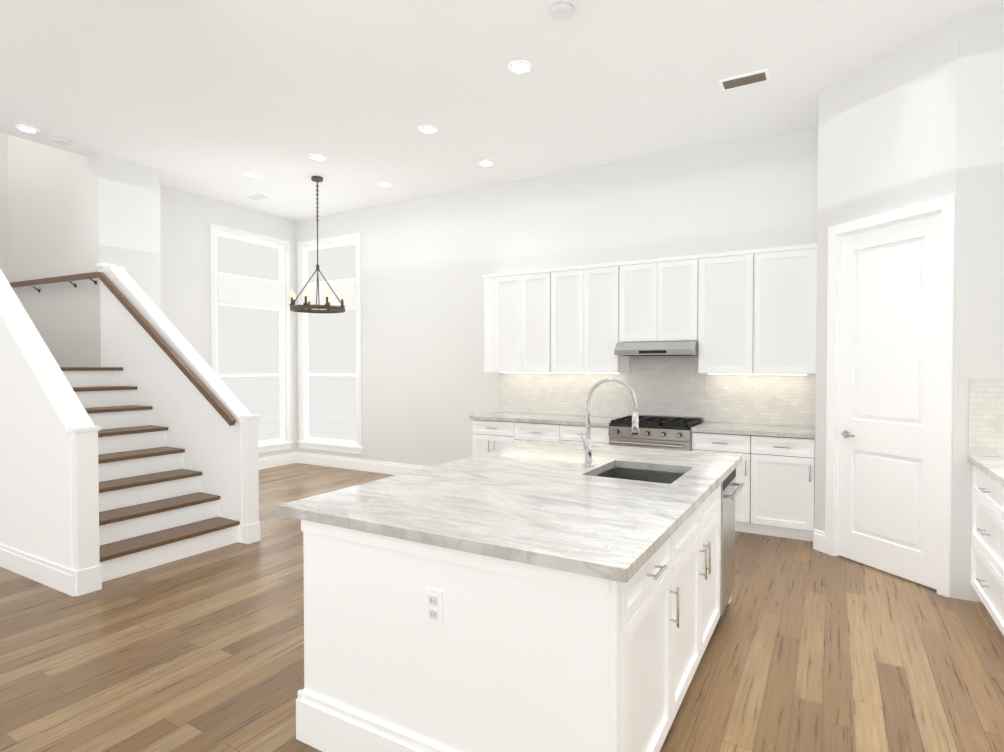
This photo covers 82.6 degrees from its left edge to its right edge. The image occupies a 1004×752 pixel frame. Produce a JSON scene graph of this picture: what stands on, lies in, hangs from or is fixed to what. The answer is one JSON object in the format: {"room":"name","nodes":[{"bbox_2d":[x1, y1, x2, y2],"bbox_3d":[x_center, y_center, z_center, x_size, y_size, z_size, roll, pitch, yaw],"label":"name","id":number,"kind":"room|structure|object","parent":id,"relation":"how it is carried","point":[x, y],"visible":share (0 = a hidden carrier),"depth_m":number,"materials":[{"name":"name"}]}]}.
{"room":"kitchen","nodes":[
{"label":"kitchen","id":0,"kind":"room"},
{"bbox_2d":[0,133,9,282],"bbox_3d":[-7.669,-1.624,4.269,0.120,6.100,6.345,1,1,30],"label":"wall","id":1,"kind":"structure","parent":0,"point":[4,235],"depth_m":6.94,"materials":[{"name":"paint"}]},
{"bbox_2d":[8,135,160,366],"bbox_3d":[-4.992,-1.666,6.746,2.270,6.100,0.625,1,1,30],"label":"wall","id":2,"kind":"structure","parent":0,"point":[70,213],"depth_m":6.29,"materials":[{"name":"paint"}]},
{"bbox_2d":[9,272,235,425],"bbox_3d":[-4.116,-0.343,5.849,4.404,1.489,0.084,1,1,30],"label":"handrail","id":3,"kind":"object","parent":2,"relation":"attached to","point":[196,381],"visible":0.96,"depth_m":5.35,"materials":[{"name":"brown wood"}]},
{"bbox_2d":[160,185,297,457],"bbox_3d":[-3.804,-0.484,7.769,0.120,3.700,2.400,1,1,30],"label":"wall","id":4,"kind":"structure","parent":0,"point":[187,218],"depth_m":7.41,"materials":[{"name":"paint"}]},
{"bbox_2d":[210,223,292,453],"bbox_3d":[-3.583,-0.460,8.132,0.200,3.170,1.330,1,1,30],"label":"window","id":5,"kind":"structure","parent":4,"relation":"in","point":[249,305],"depth_m":8.19,"materials":[{"name":"glass"}]},
{"bbox_2d":[258,452,297,469],"bbox_3d":[-3.734,1.284,7.778,0.020,0.165,2.329,1,1,30],"label":"baseboard","id":6,"kind":"structure","parent":4,"relation":"attached to","point":[290,458],"depth_m":8.48,"materials":[{"name":"paint"}]},
{"bbox_2d":[0,463,1003,751],"bbox_3d":[-2.454,1.496,3.090,10.440,0.100,9.500,1,1,30],"label":"floor","id":7,"kind":"structure","parent":0,"point":[810,649],"depth_m":2.92,"materials":[{"name":"brown wood"}]},
{"bbox_2d":[0,263,259,596],"bbox_3d":[-4.357,-0.236,5.387,4.510,3.286,1.390,1,1,30],"label":"staircase","id":8,"kind":"structure","parent":7,"relation":"on","point":[135,452],"depth_m":4.58,"materials":[{"name":"paint"}]},
{"bbox_2d":[473,420,512,455],"bbox_3d":[0.046,0.941,6.599,0.540,0.890,0.599,1,1,30],"label":"base cabinet","id":9,"kind":"object","parent":7,"relation":"on","point":[488,435],"depth_m":6.34,"materials":[{"name":"paint"}]},
{"bbox_2d":[469,412,625,427],"bbox_3d":[0.498,0.481,6.316,1.648,0.040,0.621,1,1,30],"label":"countertop","id":10,"kind":"structure","parent":9,"relation":"on","point":[517,417],"depth_m":6.18,"materials":[{"name":"white stone"}]},
{"bbox_2d":[289,460,741,751],"bbox_3d":[0.344,1.004,2.950,1.363,0.890,2.324,1,1,30],"label":"kitchen island","id":11,"kind":"object","parent":7,"relation":"on","point":[543,596],"depth_m":1.97,"materials":[{"name":"paint"}]},
{"bbox_2d":[277,440,740,579],"bbox_3d":[0.306,0.538,2.981,1.460,0.040,2.355,1,1,30],"label":"island countertop","id":12,"kind":"structure","parent":11,"relation":"on","point":[536,499],"depth_m":2.35,"materials":[{"name":"white stone"}]},
{"bbox_2d":[580,378,638,466],"bbox_3d":[0.592,0.264,3.151,0.318,0.500,0.096,1,1,30],"label":"faucet","id":13,"kind":"object","parent":12,"relation":"on","point":[587,445],"visible":1,"depth_m":3.19,"materials":[{"name":"chrome"}]},
{"bbox_2d":[596,467,684,483],"bbox_3d":[0.744,0.720,3.091,0.484,0.326,0.554,1,1,30],"label":"sink","id":14,"kind":"object","parent":12,"relation":"in","point":[644,475],"visible":0.02,"depth_m":3.34,"materials":[{"name":"silver metal"}]},
{"bbox_2d":[513,424,564,445],"bbox_3d":[0.513,0.946,6.328,0.660,0.890,0.599,1,1,30],"label":"base cabinet","id":15,"kind":"object","parent":7,"relation":"on","point":[522,433],"depth_m":6.06,"materials":[{"name":"paint"}]},
{"bbox_2d":[565,424,609,444],"bbox_3d":[0.982,0.951,6.057,0.543,0.890,0.599,1,1,30],"label":"base cabinet","id":16,"kind":"object","parent":7,"relation":"on","point":[600,436],"depth_m":5.79,"materials":[{"name":"paint"}]},
{"bbox_2d":[608,414,702,450],"bbox_3d":[1.525,0.915,5.670,0.776,0.975,0.697,1,1,30],"label":"range","id":17,"kind":"object","parent":7,"relation":"on","point":[665,432],"visible":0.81,"depth_m":5.43,"materials":[{"name":"silver metal"}]},
{"bbox_2d":[720,468,743,615],"bbox_3d":[1.105,1.000,3.493,0.646,0.878,0.470,1,1,30],"label":"dishwasher","id":18,"kind":"object","parent":7,"relation":"on","point":[729,493],"visible":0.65,"depth_m":3.30,"materials":[{"name":"silver metal"}]},
{"bbox_2d":[692,432,814,540],"bbox_3d":[2.328,0.964,5.277,1.000,0.890,0.599,1,1,30],"label":"base cabinet","id":19,"kind":"object","parent":7,"relation":"on","point":[775,473],"depth_m":4.95,"materials":[{"name":"paint"}]},
{"bbox_2d":[691,420,814,439],"bbox_3d":[2.322,0.499,5.260,1.000,0.040,0.621,1,1,30],"label":"countertop","id":20,"kind":"structure","parent":19,"relation":"on","point":[798,431],"depth_m":5.11,"materials":[{"name":"white stone"}]},
{"bbox_2d":[970,462,1003,635],"bbox_3d":[3.022,1.001,3.063,0.639,0.890,0.935,1,1,30],"label":"base cabinet","id":21,"kind":"object","parent":7,"relation":"on","point":[987,527],"depth_m":3.25,"materials":[{"name":"paint"}]},
{"bbox_2d":[968,454,1003,485],"bbox_3d":[2.363,0.555,1.940,0.662,0.040,3.527,1,1,30],"label":"countertop","id":22,"kind":"structure","parent":21,"relation":"on","point":[988,464],"depth_m":3.31,"materials":[{"name":"white stone"}]},
{"bbox_2d":[0,0,1003,221],"bbox_3d":[-1.762,-2.386,2.623,8.840,0.280,9.500,1,1,30],"label":"ceiling","id":23,"kind":"structure","parent":0,"point":[213,99],"depth_m":4.43,"materials":[{"name":"paint"}]},
{"bbox_2d":[15,124,39,132],"bbox_3d":[-4.398,-2.282,5.296,0.180,0.018,0.180,1,1,30],"label":"recessed light","id":24,"kind":"object","parent":23,"relation":"in","point":[26,128],"visible":1,"depth_m":5.27,"materials":[{"name":"paint"}]},
{"bbox_2d":[52,137,70,144],"bbox_3d":[-4.296,-2.278,5.572,0.150,0.036,0.150,1,1,30],"label":"smoke detector","id":25,"kind":"object","parent":23,"relation":"attached to","point":[60,140],"visible":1,"depth_m":5.54,"materials":[{"name":"white plastic"}]},
{"bbox_2d":[243,171,259,177],"bbox_3d":[-2.877,-2.304,6.565,0.180,0.018,0.180,1,1,30],"label":"recessed light","id":26,"kind":"object","parent":23,"relation":"in","point":[251,174],"visible":1,"depth_m":6.53,"materials":[{"name":"paint"}]},
{"bbox_2d":[243,192,272,199],"bbox_3d":[-3.170,-2.319,7.416,0.340,0.018,0.200,1,1,30],"label":"ceiling vent","id":27,"kind":"object","parent":23,"relation":"in","point":[257,196],"visible":1,"depth_m":7.38,"materials":[{"name":"paint"}]},
{"bbox_2d":[289,176,344,312],"bbox_3d":[-2.166,-1.534,6.709,0.620,1.561,0.620,1,1,30],"label":"chandelier","id":28,"kind":"object","parent":23,"relation":"hanging from","point":[305,307],"visible":1,"depth_m":6.68,"materials":[{"name":"brown metal"}]},
{"bbox_2d":[309,153,326,160],"bbox_3d":[-1.934,-2.294,6.018,0.180,0.018,0.180,1,1,30],"label":"recessed light","id":29,"kind":"object","parent":23,"relation":"in","point":[317,156],"visible":0.98,"depth_m":6.00,"materials":[{"name":"paint"}]},
{"bbox_2d":[377,181,391,186],"bbox_3d":[-1.418,-2.310,6.910,0.180,0.018,0.180,1,1,30],"label":"recessed light","id":30,"kind":"object","parent":23,"relation":"in","point":[384,183],"visible":1,"depth_m":6.88,"materials":[{"name":"paint"}]},
{"bbox_2d":[418,124,437,132],"bbox_3d":[-0.688,-2.282,5.297,0.180,0.018,0.180,1,1,30],"label":"recessed light","id":31,"kind":"object","parent":23,"relation":"in","point":[427,128],"visible":1,"depth_m":5.27,"materials":[{"name":"paint"}]},
{"bbox_2d":[478,159,493,165],"bbox_3d":[-0.172,-2.297,6.188,0.180,0.018,0.180,1,1,30],"label":"recessed light","id":32,"kind":"object","parent":23,"relation":"in","point":[485,162],"visible":0.96,"depth_m":6.15,"materials":[{"name":"paint"}]},
{"bbox_2d":[508,59,531,73],"bbox_3d":[0.132,-2.263,4.198,0.180,0.018,0.180,1,1,30],"label":"recessed light","id":33,"kind":"object","parent":23,"relation":"in","point":[520,66],"visible":1,"depth_m":4.18,"materials":[{"name":"paint"}]},
{"bbox_2d":[550,2,573,20],"bbox_3d":[0.373,-2.244,3.538,0.150,0.036,0.150,1,1,30],"label":"smoke detector","id":34,"kind":"object","parent":23,"relation":"attached to","point":[562,11],"visible":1,"depth_m":3.51,"materials":[{"name":"white plastic"}]},
{"bbox_2d":[719,69,769,90],"bbox_3d":[1.864,-2.266,4.396,0.340,0.020,0.170,1,1,30],"label":"ceiling vent","id":35,"kind":"object","parent":23,"relation":"in","point":[745,79],"visible":1,"depth_m":4.38,"materials":[{"name":"metal"}]},
{"bbox_2d":[296,126,817,466],"bbox_3d":[0.561,-0.465,6.696,8.810,3.700,0.120,1,1,30],"label":"wall","id":36,"kind":"structure","parent":0,"point":[430,386],"depth_m":7.04,"materials":[{"name":"paint"}]},
{"bbox_2d":[296,233,362,453],"bbox_3d":[-2.524,-0.466,8.472,1.350,3.170,0.200,1,1,30],"label":"window","id":37,"kind":"structure","parent":36,"relation":"in","point":[330,360],"depth_m":8.47,"materials":[{"name":"glass"}]},
{"bbox_2d":[298,452,427,474],"bbox_3d":[-1.610,1.282,7.904,3.569,0.165,0.016,1,1,30],"label":"baseboard","id":38,"kind":"structure","parent":36,"relation":"attached to","point":[391,468],"depth_m":8.16,"materials":[{"name":"paint"}]},
{"bbox_2d":[483,268,554,372],"bbox_3d":[0.274,-0.601,6.591,0.916,1.136,0.339,1,1,30],"label":"upper cabinet","id":39,"kind":"object","parent":36,"relation":"attached to","point":[519,307],"depth_m":6.44,"materials":[{"name":"paint"}]},
{"bbox_2d":[555,261,628,373],"bbox_3d":[0.946,-0.595,6.202,0.902,1.136,0.339,1,1,30],"label":"upper cabinet","id":40,"kind":"object","parent":36,"relation":"attached to","point":[591,300],"depth_m":6.03,"materials":[{"name":"paint"}]},
{"bbox_2d":[627,255,698,342],"bbox_3d":[1.621,-0.746,5.808,0.780,0.820,0.339,1,1,30],"label":"upper cabinet","id":41,"kind":"object","parent":36,"relation":"attached to","point":[663,293],"depth_m":5.64,"materials":[{"name":"paint"}]},
{"bbox_2d":[614,341,698,355],"bbox_3d":[1.581,-0.261,5.746,0.768,0.132,0.500,1,1,30],"label":"range hood","id":42,"kind":"object","parent":41,"relation":"attached to","point":[686,348],"visible":0.85,"depth_m":5.54,"materials":[{"name":"silver metal"}]},
{"bbox_2d":[698,249,762,374],"bbox_3d":[2.173,-0.582,5.491,0.617,1.136,0.339,1,1,30],"label":"upper cabinet","id":43,"kind":"object","parent":36,"relation":"attached to","point":[751,312],"depth_m":5.33,"materials":[{"name":"paint"}]},
{"bbox_2d":[763,244,816,374],"bbox_3d":[2.578,-0.578,5.257,0.573,1.136,0.339,1,1,30],"label":"upper cabinet","id":44,"kind":"object","parent":36,"relation":"attached to","point":[789,272],"depth_m":5.08,"materials":[{"name":"paint"}]},
{"bbox_2d":[814,18,958,597],"bbox_3d":[2.773,-0.422,4.165,0.100,3.700,1.042,0,1,-19],"label":"wall","id":45,"kind":"structure","parent":0,"point":[887,133],"depth_m":4.11,"materials":[{"name":"paint"}]},
{"bbox_2d":[813,195,954,597],"bbox_3d":[2.763,0.134,4.171,0.119,2.587,1.038,0,1,-19],"label":"door frame","id":46,"kind":"structure","parent":45,"relation":"attached to","point":[826,542],"depth_m":3.79,"materials":[{"name":"paint"}]},
{"bbox_2d":[838,213,941,589],"bbox_3d":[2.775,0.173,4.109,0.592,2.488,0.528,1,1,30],"label":"pantry door","id":47,"kind":"structure","parent":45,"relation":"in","point":[889,390],"depth_m":4.07,"materials":[{"name":"paint"}]},
{"bbox_2d":[951,8,1003,602],"bbox_3d":[3.242,-0.411,3.514,0.739,3.700,0.100,1,1,30],"label":"wall","id":48,"kind":"structure","parent":0,"point":[979,312],"depth_m":3.60,"materials":[{"name":"paint"}]}
]}

